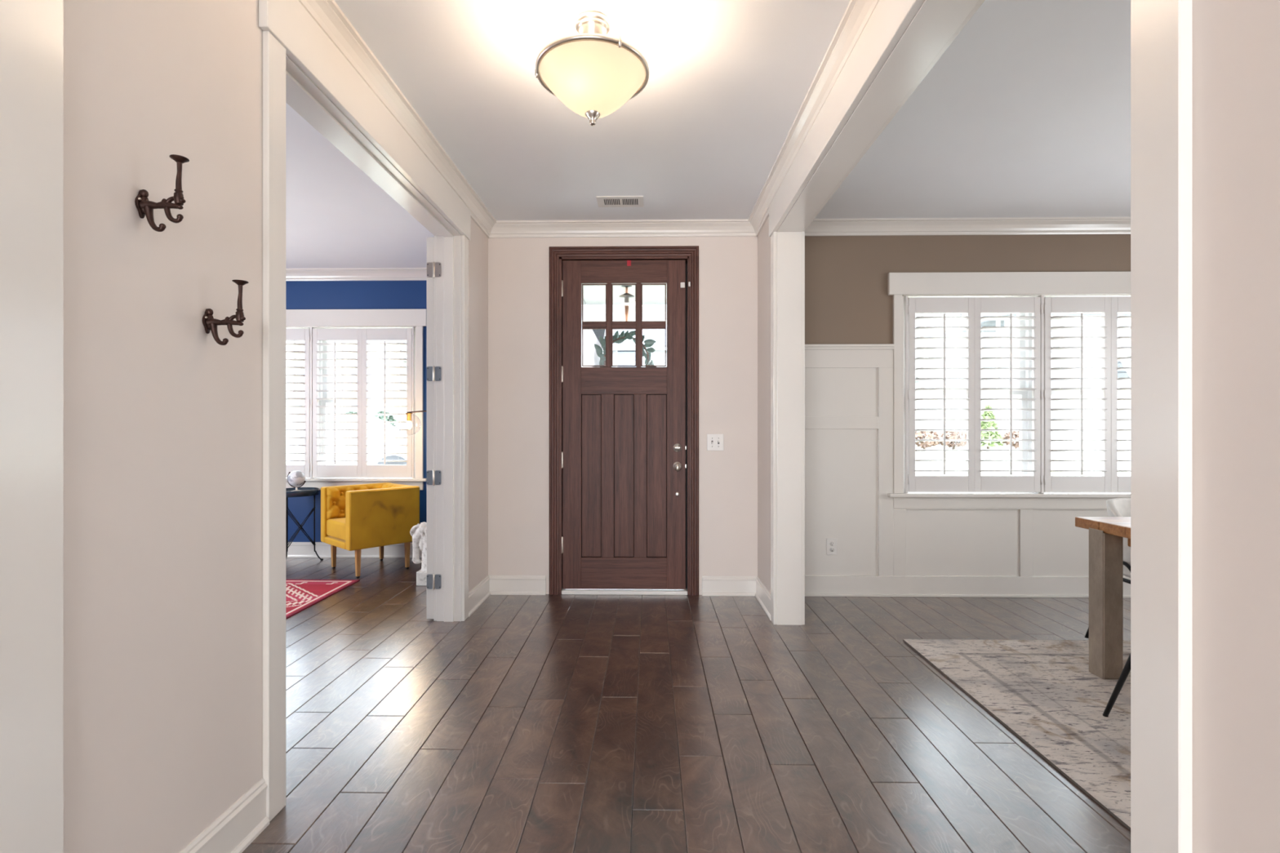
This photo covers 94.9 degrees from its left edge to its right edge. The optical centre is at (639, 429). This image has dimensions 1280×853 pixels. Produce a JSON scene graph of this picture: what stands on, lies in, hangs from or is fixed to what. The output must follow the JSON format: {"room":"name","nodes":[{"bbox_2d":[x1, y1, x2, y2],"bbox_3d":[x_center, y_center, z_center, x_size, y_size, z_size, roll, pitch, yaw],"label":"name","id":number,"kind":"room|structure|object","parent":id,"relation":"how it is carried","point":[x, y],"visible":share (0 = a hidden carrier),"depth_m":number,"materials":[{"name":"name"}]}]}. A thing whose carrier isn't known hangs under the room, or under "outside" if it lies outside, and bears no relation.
{"room":"entrance hall","nodes":[
{"label":"entrance hall","id":0,"kind":"room"},
{"bbox_2d":[63,0,488,852],"bbox_3d":[-1.216,-0.147,3.056,0.155,2.715,4.970,0,0,1],"label":"wall","id":1,"kind":"structure","parent":0,"point":[163,420],"depth_m":1.43,"materials":[{"name":"white paint"}]},
{"bbox_2d":[0,0,63,852],"bbox_3d":[-1.164,-0.104,1.089,0.016,2.629,0.178,0,0,1],"label":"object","id":2,"kind":"structure","parent":1,"relation":"attached to","point":[32,31],"depth_m":1.11,"materials":[{"name":"white paint"}]},
{"bbox_2d":[134,154,189,231],"bbox_3d":[-1.111,-0.547,1.371,0.111,0.172,0.037,0,0,1],"label":"coat hook","id":3,"kind":"object","parent":1,"relation":"attached to","point":[144,207],"visible":1,"depth_m":1.37,"materials":[{"name":"brown metal"}]},
{"bbox_2d":[178,777,269,852],"bbox_3d":[-1.158,1.140,1.186,0.024,0.140,1.232,0,0,1],"label":"baseboard","id":4,"kind":"structure","parent":1,"relation":"attached to","point":[240,824],"depth_m":1.68,"materials":[{"name":"white wood"}]},
{"bbox_2d":[202,279,248,345],"bbox_3d":[-1.108,-0.311,1.575,0.111,0.172,0.037,0,0,1],"label":"coat hook","id":5,"kind":"object","parent":1,"relation":"attached to","point":[210,323],"visible":1,"depth_m":1.57,"materials":[{"name":"brown metal"}]},
{"bbox_2d":[258,0,471,822],"bbox_3d":[-1.216,-0.104,2.799,0.203,2.629,2.025,0,0,1],"label":"door frame","id":6,"kind":"structure","parent":1,"relation":"attached to","point":[303,69],"depth_m":2.21,"materials":[{"name":"white wood"}]},
{"bbox_2d":[297,0,496,238],"bbox_3d":[-1.108,-1.456,2.444,0.082,0.098,3.750,0,0,1],"label":"crown molding","id":7,"kind":"structure","parent":1,"relation":"attached to","point":[326,14],"depth_m":2.58,"materials":[{"name":"white wood"}]},
{"bbox_2d":[426,236,441,618],"bbox_3d":[-1.293,-0.008,4.127,0.096,2.412,0.870,0,0,1],"label":"door","id":8,"kind":"structure","parent":1,"relation":"in","point":[433,269],"depth_m":3.71,"materials":[{"name":"white wood"}]},
{"bbox_2d":[468,575,490,617],"bbox_3d":[-1.109,1.140,4.056,0.024,0.140,0.527,0,0,1],"label":"baseboard","id":9,"kind":"structure","parent":1,"relation":"attached to","point":[480,593],"depth_m":4.04,"materials":[{"name":"white wood"}]},
{"bbox_2d":[285,280,426,542],"bbox_3d":[-3.052,-0.147,5.648,3.905,2.715,0.150,0,0,1],"label":"wall","id":10,"kind":"structure","parent":0,"point":[300,295],"depth_m":5.57,"materials":[{"name":"blue paint"}]},
{"bbox_2d":[286,542,422,557],"bbox_3d":[-3.053,1.140,5.561,3.605,0.140,0.024,0,0,1],"label":"baseboard","id":11,"kind":"structure","parent":10,"relation":"attached to","point":[296,549],"depth_m":5.55,"materials":[{"name":"white wood"}]},
{"bbox_2d":[285,308,426,489],"bbox_3d":[-3.115,-0.280,5.624,2.220,1.706,0.200,0,0,1],"label":"window","id":12,"kind":"structure","parent":10,"relation":"in","point":[415,319],"depth_m":5.54,"materials":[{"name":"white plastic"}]},
{"bbox_2d":[285,328,310,477],"bbox_3d":[-3.362,-0.250,5.571,0.478,1.410,0.101,0,0,1],"label":"window shutter","id":13,"kind":"object","parent":12,"relation":"attached to","point":[291,334],"visible":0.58,"depth_m":5.56,"materials":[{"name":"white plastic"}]},
{"bbox_2d":[311,328,361,477],"bbox_3d":[-2.868,-0.250,5.562,0.478,1.410,0.101,0,0,1],"label":"window shutter","id":14,"kind":"object","parent":12,"relation":"attached to","point":[318,334],"visible":1,"depth_m":5.55,"materials":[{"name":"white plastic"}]},
{"bbox_2d":[361,328,412,477],"bbox_3d":[-2.389,-0.250,5.554,0.478,1.410,0.101,0,0,1],"label":"window shutter","id":15,"kind":"object","parent":12,"relation":"attached to","point":[367,334],"visible":0.98,"depth_m":5.55,"materials":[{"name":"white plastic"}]},
{"bbox_2d":[285,267,426,280],"bbox_3d":[-3.054,-1.456,5.532,3.605,0.098,0.082,0,0,1],"label":"crown molding","id":16,"kind":"structure","parent":10,"relation":"attached to","point":[346,273],"depth_m":5.53,"materials":[{"name":"white wood"}]},
{"bbox_2d":[396,410,426,435],"bbox_3d":[-1.668,-0.060,5.029,0.816,0.228,0.192,0,0,1],"label":"globe lamp","id":17,"kind":"object","parent":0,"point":[408,424],"visible":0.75,"depth_m":5.02,"materials":[{"name":"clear glass"}]},
{"bbox_2d":[404,413,413,421],"bbox_3d":[-1.980,-0.107,5.034,0.060,0.070,0.060,0,0,1],"label":"socket","id":18,"kind":"object","parent":17,"relation":"attached to","point":[408,415],"depth_m":5.02,"materials":[{"name":"gold metal"}]},
{"bbox_2d":[241,557,1130,852],"bbox_3d":[-0.104,1.270,-0.263,10.000,0.120,11.870,0,0,1],"label":"floor","id":19,"kind":"structure","parent":0,"point":[558,723],"depth_m":2.33,"materials":[{"name":"brown wood"}]},
{"bbox_2d":[285,487,323,559],"bbox_3d":[-3.117,0.876,5.309,0.382,0.667,0.398,0,0,1],"label":"side table","id":20,"kind":"object","parent":19,"relation":"on","point":[304,491],"visible":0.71,"depth_m":5.32,"materials":[{"name":"black metal"}]},
{"bbox_2d":[287,470,306,491],"bbox_3d":[-3.100,0.467,5.304,0.142,0.189,0.142,0,0,35],"label":"desk globe","id":21,"kind":"object","parent":20,"relation":"on","point":[295,478],"visible":0.94,"depth_m":5.26,"materials":[{"name":"silver metal"}]},
{"bbox_2d":[285,487,319,497],"bbox_3d":[-3.115,0.570,5.324,0.368,0.053,0.368,0,0,1],"label":"tray","id":22,"kind":"object","parent":20,"relation":"on","point":[304,491],"depth_m":5.25,"materials":[{"name":"black metal"}]},
{"bbox_2d":[285,579,359,619],"bbox_3d":[-3.407,1.206,3.614,2.300,0.008,2.200,0,0,1],"label":"rug","id":23,"kind":"object","parent":19,"relation":"on","point":[300,594],"visible":0.07,"depth_m":4.36,"materials":[{"name":"red fabric"}]},
{"bbox_2d":[320,482,419,577],"bbox_3d":[-2.345,0.854,5.113,0.605,0.712,0.600,0,0,42],"label":"armchair","id":24,"kind":"object","parent":19,"relation":"on","point":[357,517],"visible":1,"depth_m":4.95,"materials":[{"name":"yellow fabric"}]},
{"bbox_2d":[326,517,345,540],"bbox_3d":[-2.373,0.842,5.082,0.422,0.143,0.493,0,0,42],"label":"seat cushion","id":25,"kind":"object","parent":24,"relation":"on","point":[335,526],"depth_m":4.92,"materials":[{"name":"yellow fabric"}]},
{"bbox_2d":[409,521,426,586],"bbox_3d":[-1.642,0.970,4.629,0.329,0.480,0.190,0,0,1],"label":"sculpture","id":26,"kind":"object","parent":19,"relation":"on","point":[418,532],"visible":0.43,"depth_m":4.59,"materials":[{"name":"white paint"}]},
{"bbox_2d":[902,639,1130,831],"bbox_3d":[2.932,1.205,2.035,2.900,0.010,2.600,0,0,1],"label":"area rug","id":27,"kind":"object","parent":19,"relation":"on","point":[1045,692],"visible":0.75,"depth_m":2.60,"materials":[{"name":"beige fabric"}]},
{"bbox_2d":[1075,516,1130,679],"bbox_3d":[3.204,0.824,2.366,1.982,0.752,1.278,0,0,1],"label":"dining table","id":28,"kind":"object","parent":27,"relation":"on","point":[1106,534],"visible":0.6,"depth_m":2.82,"materials":[{"name":"brown wood"}]},
{"bbox_2d":[1084,497,1130,638],"bbox_3d":[2.818,0.797,3.115,0.590,0.805,0.550,0,0,1],"label":"dining chair","id":29,"kind":"object","parent":27,"relation":"on","point":[1117,507],"visible":0.1,"depth_m":3.20,"materials":[{"name":"white fabric"}]},
{"bbox_2d":[1102,653,1130,717],"bbox_3d":[2.206,0.797,2.202,0.550,0.805,0.590,0,0,1],"label":"dining chair","id":30,"kind":"object","parent":27,"relation":"on","point":[1126,670],"visible":0.02,"depth_m":2.43,"materials":[{"name":"black metal"}]},
{"bbox_2d":[285,0,1130,268],"bbox_3d":[-0.104,-1.565,-0.263,10.000,0.120,11.870,0,0,1],"label":"ceiling","id":31,"kind":"structure","parent":0,"point":[1026,112],"depth_m":2.90,"materials":[{"name":"paint"}]},
{"bbox_2d":[534,9,648,125],"bbox_3d":[-0.177,-1.315,2.175,0.422,0.379,0.418,0,0,1],"label":"ceiling lamp","id":32,"kind":"object","parent":31,"relation":"attached to","point":[593,73],"visible":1,"depth_m":2.08,"materials":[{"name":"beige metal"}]},
{"bbox_2d":[595,195,644,207],"bbox_3d":[-0.129,-1.502,3.878,0.307,0.006,0.176,0,0,1],"label":"ceiling vent","id":33,"kind":"object","parent":31,"relation":"in","point":[602,201],"visible":1,"depth_m":3.87,"materials":[{"name":"white plastic"}]},
{"bbox_2d":[488,234,1130,598],"bbox_3d":[1.851,-0.147,4.327,6.245,2.715,0.184,0,0,1],"label":"wall","id":34,"kind":"structure","parent":0,"point":[884,550],"depth_m":4.28,"materials":[{"name":"beige paint"}]},
{"bbox_2d":[488,574,546,595],"bbox_3d":[-0.903,1.140,4.304,0.427,0.140,0.024,0,0,1],"label":"baseboard","id":35,"kind":"structure","parent":34,"relation":"attached to","point":[500,584],"depth_m":4.30,"materials":[{"name":"white wood"}]},
{"bbox_2d":[488,218,757,238],"bbox_3d":[-0.130,-1.456,4.262,1.975,0.098,0.082,0,0,1],"label":"crown molding","id":36,"kind":"structure","parent":34,"relation":"attached to","point":[735,227],"depth_m":4.26,"materials":[{"name":"white wood"}]},
{"bbox_2d":[549,245,698,595],"bbox_3d":[-0.117,-0.063,4.350,1.094,2.546,0.226,0,0,1],"label":"door","id":37,"kind":"structure","parent":34,"relation":"in","point":[624,442],"depth_m":4.32,"materials":[{"name":"brown wood"}]},
{"bbox_2d":[594,329,656,367],"bbox_3d":[-0.102,-0.524,4.401,0.483,0.452,0.136,0,0,1],"label":"wreath","id":38,"kind":"object","parent":37,"relation":"hanging from","point":[618,339],"visible":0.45,"depth_m":4.39,"materials":[{"name":"green plant"}]},
{"bbox_2d":[706,434,724,450],"bbox_3d":[0.550,0.095,4.281,0.122,0.122,0.021,0,0,1],"label":"light switch","id":39,"kind":"object","parent":34,"relation":"attached to","point":[714,442],"visible":1,"depth_m":4.29,"materials":[{"name":"white plastic"}]},
{"bbox_2d":[702,575,756,595],"bbox_3d":[0.655,1.140,4.277,0.405,0.140,0.024,0,0,1],"label":"baseboard","id":40,"kind":"structure","parent":34,"relation":"attached to","point":[712,585],"depth_m":4.28,"materials":[{"name":"white wood"}]},
{"bbox_2d":[826,537,837,555],"bbox_3d":[1.395,0.852,4.269,0.076,0.122,0.009,0,0,1],"label":"wall outlet","id":41,"kind":"object","parent":34,"relation":"attached to","point":[832,543],"visible":1,"depth_m":4.27,"materials":[{"name":"white plastic"}]},
{"bbox_2d":[804,217,1130,235],"bbox_3d":[2.916,-1.456,4.210,3.813,0.098,0.082,0,0,1],"label":"crown molding","id":42,"kind":"structure","parent":34,"relation":"attached to","point":[1004,225],"depth_m":4.22,"materials":[{"name":"white wood"}]},
{"bbox_2d":[887,271,1130,508],"bbox_3d":[2.906,-0.280,4.301,2.220,1.706,0.200,0,0,1],"label":"window","id":43,"kind":"structure","parent":34,"relation":"in","point":[902,286],"depth_m":4.24,"materials":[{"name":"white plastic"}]},
{"bbox_2d":[907,297,974,492],"bbox_3d":[2.180,-0.250,4.256,0.478,1.410,0.101,0,0,1],"label":"window shutter","id":44,"kind":"object","parent":43,"relation":"attached to","point":[944,305],"visible":1,"depth_m":4.25,"materials":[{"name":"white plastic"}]},
{"bbox_2d":[974,297,1042,492],"bbox_3d":[2.658,-0.250,4.248,0.478,1.410,0.101,0,0,1],"label":"window shutter","id":45,"kind":"object","parent":43,"relation":"attached to","point":[1011,305],"visible":1,"depth_m":4.24,"materials":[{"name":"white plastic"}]},
{"bbox_2d":[1044,296,1111,492],"bbox_3d":[3.153,-0.250,4.240,0.478,1.410,0.101,0,0,1],"label":"window shutter","id":46,"kind":"object","parent":43,"relation":"attached to","point":[1082,305],"visible":1,"depth_m":4.23,"materials":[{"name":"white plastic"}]},
{"bbox_2d":[1111,296,1130,492],"bbox_3d":[3.631,-0.250,4.231,0.478,1.410,0.101,0,0,1],"label":"window shutter","id":47,"kind":"object","parent":43,"relation":"attached to","point":[1118,304],"visible":0.29,"depth_m":4.23,"materials":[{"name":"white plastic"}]},
{"bbox_2d":[757,0,1279,852],"bbox_3d":[0.900,-0.147,2.310,0.152,2.715,3.950,0,0,1],"label":"wall","id":48,"kind":"structure","parent":0,"point":[1236,43],"depth_m":0.79,"materials":[{"name":"white paint"}]},
{"bbox_2d":[755,576,770,620],"bbox_3d":[0.841,1.140,4.003,0.024,0.140,0.567,0,0,1],"label":"baseboard","id":49,"kind":"structure","parent":48,"relation":"attached to","point":[762,595],"depth_m":3.99,"materials":[{"name":"white wood"}]},
{"bbox_2d":[748,0,879,236],"bbox_3d":[0.783,-1.456,2.312,0.082,0.098,3.950,0,0,1],"label":"crown molding","id":50,"kind":"structure","parent":48,"relation":"attached to","point":[857,14],"depth_m":2.58,"materials":[{"name":"white wood"}]},
{"bbox_2d":[768,0,1192,852],"bbox_3d":[0.896,-0.104,2.285,0.200,2.629,2.911,0,0,1],"label":"door frame","id":51,"kind":"structure","parent":48,"relation":"attached to","point":[901,41],"depth_m":0.91,"materials":[{"name":"white wood"}]},
{"label":"outside","id":52,"kind":"structure","parent":0,"visible":0},
{"bbox_2d":[915,444,1130,475],"bbox_3d":[1.059,0.985,62.191,240.000,1.150,115.600,0,0,1],"label":"ground","id":53,"kind":"structure","parent":52,"point":[919,465],"depth_m":11.22,"materials":[{"name":"white"}]},
{"bbox_2d":[285,340,406,432],"bbox_3d":[-11.548,-3.090,26.645,5.943,7.000,9.710,0,0,1],"label":"house","id":54,"kind":"structure","parent":53,"relation":"on","point":[347,348],"depth_m":22.17,"materials":[{"name":"grey"}]},
{"bbox_2d":[285,415,406,465],"bbox_3d":[-5.711,0.420,11.299,4.285,1.399,1.840,0,0,1],"label":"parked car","id":55,"kind":"object","parent":53,"relation":"on","point":[288,418],"visible":0.15,"depth_m":10.46,"materials":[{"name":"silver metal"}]},
{"bbox_2d":[344,410,356,413],"bbox_3d":[-10.137,-0.108,20.675,1.044,1.076,1.012,0,0,1],"label":"shrub","id":56,"kind":"object","parent":53,"relation":"on","point":[348,412],"visible":0.05,"depth_m":20.59,"materials":[{"name":"green plant"}]},
{"bbox_2d":[372,410,397,427],"bbox_3d":[-9.041,-0.124,20.631,1.016,1.109,0.973,0,0,42],"label":"shrub","id":57,"kind":"object","parent":53,"relation":"on","point":[390,417],"visible":0.18,"depth_m":20.58,"materials":[{"name":"green plant"}]},
{"bbox_2d":[582,329,604,367],"bbox_3d":[-5.105,-3.775,32.041,6.100,8.370,8.700,0,0,1],"label":"house","id":58,"kind":"structure","parent":53,"relation":"on","point":[590,337],"depth_m":29.09,"materials":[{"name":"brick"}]},
{"bbox_2d":[602,324,666,367],"bbox_3d":[1.528,-3.275,33.929,6.700,7.370,8.700,0,0,1],"label":"house","id":59,"kind":"structure","parent":53,"relation":"on","point":[624,353],"depth_m":29.98,"materials":[{"name":"grey"}]},
{"bbox_2d":[915,427,942,449],"bbox_3d":[5.932,0.199,12.195,0.704,0.463,0.693,0,0,1],"label":"shrub","id":60,"kind":"object","parent":53,"relation":"on","point":[918,434],"visible":0.63,"depth_m":12.06,"materials":[{"name":"brown plant"}]},
{"bbox_2d":[936,428,966,449],"bbox_3d":[6.548,0.200,12.288,0.685,0.467,0.681,0,0,1],"label":"shrub","id":61,"kind":"object","parent":53,"relation":"on","point":[948,434],"visible":0.71,"depth_m":12.15,"materials":[{"name":"plant"}]},
{"bbox_2d":[981,404,1004,448],"bbox_3d":[7.147,-0.051,12.066,0.560,0.923,0.618,0,0,1],"label":"conical evergreen","id":62,"kind":"object","parent":53,"relation":"on","point":[987,414],"visible":0.66,"depth_m":11.97,"materials":[{"name":"green plant"}]},
{"bbox_2d":[1001,427,1019,449],"bbox_3d":[7.797,0.194,12.056,0.701,0.471,0.671,0,0,1],"label":"shrub","id":63,"kind":"object","parent":53,"relation":"on","point":[1015,433],"visible":0.27,"depth_m":12.03,"materials":[{"name":"plant"}]},
{"bbox_2d":[915,313,1130,445],"bbox_3d":[9.580,-2.890,19.285,5.457,6.600,9.710,0,0,1],"label":"house","id":64,"kind":"structure","parent":53,"relation":"on","point":[1006,333],"depth_m":14.85,"materials":[{"name":"grey"}]},
{"bbox_2d":[960,312,1130,453],"bbox_3d":[9.780,-0.965,13.411,3.900,3.350,1.950,0,0,1],"label":"porch","id":65,"kind":"object","parent":53,"relation":"on","point":[1089,353],"visible":0.24,"depth_m":12.64,"materials":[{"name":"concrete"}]},
{"bbox_2d":[1117,329,1130,434],"bbox_3d":[18.596,-2.575,23.137,12.200,5.970,9.700,0,0,1],"label":"house","id":66,"kind":"structure","parent":53,"relation":"on","point":[1123,343],"depth_m":18.74,"materials":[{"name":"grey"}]},
{"bbox_3d":[0.383,1.415,5.599,2.925,0.290,2.290,0,0,1],"label":"floor","id":67,"kind":"structure","parent":53,"relation":"on","visible":0},
{"bbox_3d":[-0.907,0.031,6.656,0.240,2.478,0.240,0,0,1],"label":"porch column","id":68,"kind":"structure","parent":67,"relation":"on","visible":0},
{"bbox_2d":[582,303,666,324],"bbox_3d":[0.400,-1.300,6.629,2.925,0.180,0.290,0,0,1],"label":"beam","id":69,"kind":"structure","parent":68,"relation":"on","point":[591,313],"depth_m":6.52,"materials":[{"name":"white paint"}]},
{"bbox_2d":[582,284,666,304],"bbox_3d":[0.383,-1.446,5.620,2.925,0.128,2.348,0,0,1],"label":"ceiling","id":70,"kind":"structure","parent":69,"relation":"on","point":[651,294],"depth_m":6.01,"materials":[{"name":"paint"}]},
{"bbox_2d":[618,285,634,320],"bbox_3d":[-0.127,-1.190,5.603,0.150,0.385,0.150,0,0,1],"label":"pendant","id":71,"kind":"object","parent":70,"relation":"hanging from","point":[626,295],"visible":0.86,"depth_m":5.59,"materials":[{"name":"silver metal"}]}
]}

